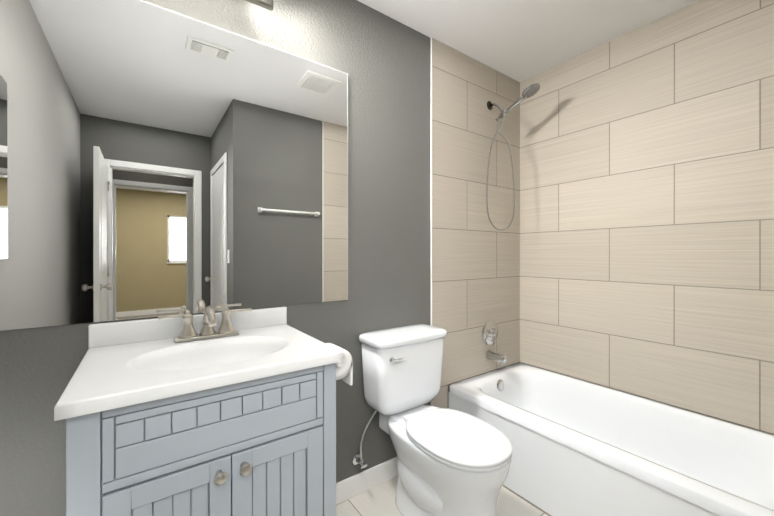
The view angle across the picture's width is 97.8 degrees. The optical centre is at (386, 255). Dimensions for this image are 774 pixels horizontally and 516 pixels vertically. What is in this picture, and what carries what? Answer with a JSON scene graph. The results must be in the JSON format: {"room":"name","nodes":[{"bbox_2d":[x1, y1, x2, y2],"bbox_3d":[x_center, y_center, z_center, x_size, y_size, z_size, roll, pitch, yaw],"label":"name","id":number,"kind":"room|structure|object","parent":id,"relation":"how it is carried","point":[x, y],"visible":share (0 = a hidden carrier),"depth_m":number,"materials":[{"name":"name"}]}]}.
{"room":"bathroom","nodes":[
{"label":"bathroom","id":0,"kind":"room"},
{"bbox_2d":[0,0,518,515],"bbox_3d":[-0.153,-0.040,1.759,2.940,2.480,0.100,0,0,-36],"label":"wall","id":1,"kind":"structure","parent":0,"point":[382,60],"depth_m":1.69,"materials":[{"name":"grey paint"}]},
{"bbox_2d":[0,0,347,330],"bbox_3d":[-0.712,-0.336,1.290,1.279,1.112,0.005,0,0,-36],"label":"mirror","id":2,"kind":"object","parent":1,"relation":"attached to","point":[156,161],"visible":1,"depth_m":1.21,"materials":[{"name":"clear glass"}]},
{"bbox_2d":[246,0,272,10],"bbox_3d":[-0.679,-1.095,1.238,0.550,0.110,0.128,0,0,-36],"label":"sconce","id":3,"kind":"object","parent":1,"relation":"attached to","point":[267,4],"visible":1,"depth_m":1.41,"materials":[{"name":"silver metal"}]},
{"bbox_2d":[336,457,397,504],"bbox_3d":[-0.103,1.150,1.728,0.890,0.100,0.013,0,0,-36],"label":"baseboard","id":4,"kind":"structure","parent":1,"relation":"attached to","point":[360,482],"depth_m":1.70,"materials":[{"name":"white wood"}]},
{"bbox_2d":[431,37,519,408],"bbox_3d":[0.625,-0.041,2.251,0.902,2.480,0.010,0,0,-36],"label":"wall tile","id":5,"kind":"structure","parent":1,"relation":"attached to","point":[475,270],"depth_m":2.19,"materials":[{"name":"beige tile"}]},
{"bbox_2d":[482,320,497,346],"bbox_3d":[0.722,0.527,2.278,0.172,0.172,0.065,0,0,-36],"label":"tub valve","id":6,"kind":"object","parent":5,"relation":"attached to","point":[489,332],"visible":1,"depth_m":2.27,"materials":[{"name":"silver metal"}]},
{"bbox_2d":[486,350,506,363],"bbox_3d":[0.731,0.679,2.244,0.062,0.065,0.130,0,0,-36],"label":"tub spout","id":7,"kind":"object","parent":5,"relation":"attached to","point":[495,356],"visible":1,"depth_m":2.23,"materials":[{"name":"silver metal"}]},
{"bbox_2d":[486,83,539,229],"bbox_3d":[0.796,-0.605,2.160,0.174,0.884,0.341,0,0,-36],"label":"shower head","id":8,"kind":"object","parent":5,"relation":"attached to","point":[531,90],"depth_m":2.21,"materials":[{"name":"silver metal"}]},
{"bbox_2d":[336,476,547,515],"bbox_3d":[0.650,1.251,0.644,2.940,0.100,2.850,0,0,-36],"label":"floor","id":9,"kind":"structure","parent":0,"point":[378,500],"depth_m":1.63,"materials":[{"name":"tile"}]},
{"bbox_2d":[54,305,352,515],"bbox_3d":[-0.509,0.690,1.108,0.760,1.021,0.539,0,0,-36],"label":"bathroom vanity","id":10,"kind":"object","parent":9,"relation":"on","point":[224,412],"visible":1,"depth_m":0.91,"materials":[{"name":"grey paint"}]},
{"bbox_2d":[352,324,512,515],"bbox_3d":[0.221,0.796,1.532,0.468,0.809,0.702,0,0,-36],"label":"toilet","id":11,"kind":"object","parent":9,"relation":"on","point":[451,462],"visible":1,"depth_m":1.50,"materials":[{"name":"white ceramic"}]},
{"bbox_2d":[448,363,773,515],"bbox_3d":[1.122,0.998,1.679,0.760,0.404,1.516,0,0,-36],"label":"bathtub","id":12,"kind":"object","parent":9,"relation":"on","point":[580,447],"visible":1,"depth_m":1.61,"materials":[{"name":"white ceramic"}]},
{"bbox_2d":[503,485,551,515],"bbox_3d":[0.817,1.198,1.461,0.006,0.005,1.516,0,0,-36],"label":"trim","id":13,"kind":"structure","parent":12,"relation":"attached to","point":[527,501],"depth_m":1.64,"materials":[{"name":"beige"}]},
{"bbox_2d":[357,0,698,81],"bbox_3d":[0.650,-1.329,0.641,2.940,0.100,2.850,0,0,-36],"label":"ceiling","id":14,"kind":"structure","parent":0,"point":[519,40],"depth_m":1.88,"materials":[{"name":"white paint"}]},
{"bbox_2d":[519,362,773,434],"bbox_3d":[1.505,-0.040,1.886,0.100,2.480,1.630,0,0,-36],"label":"wall","id":15,"kind":"structure","parent":0,"point":[661,402],"depth_m":1.76,"materials":[{"name":"beige tile"}]},
{"bbox_2d":[520,0,773,433],"bbox_3d":[1.434,-0.243,1.891,0.008,2.074,1.522,0,0,-36],"label":"wall tile","id":16,"kind":"structure","parent":15,"relation":"attached to","point":[646,210],"depth_m":1.82,"materials":[{"name":"beige tile"}]}
]}

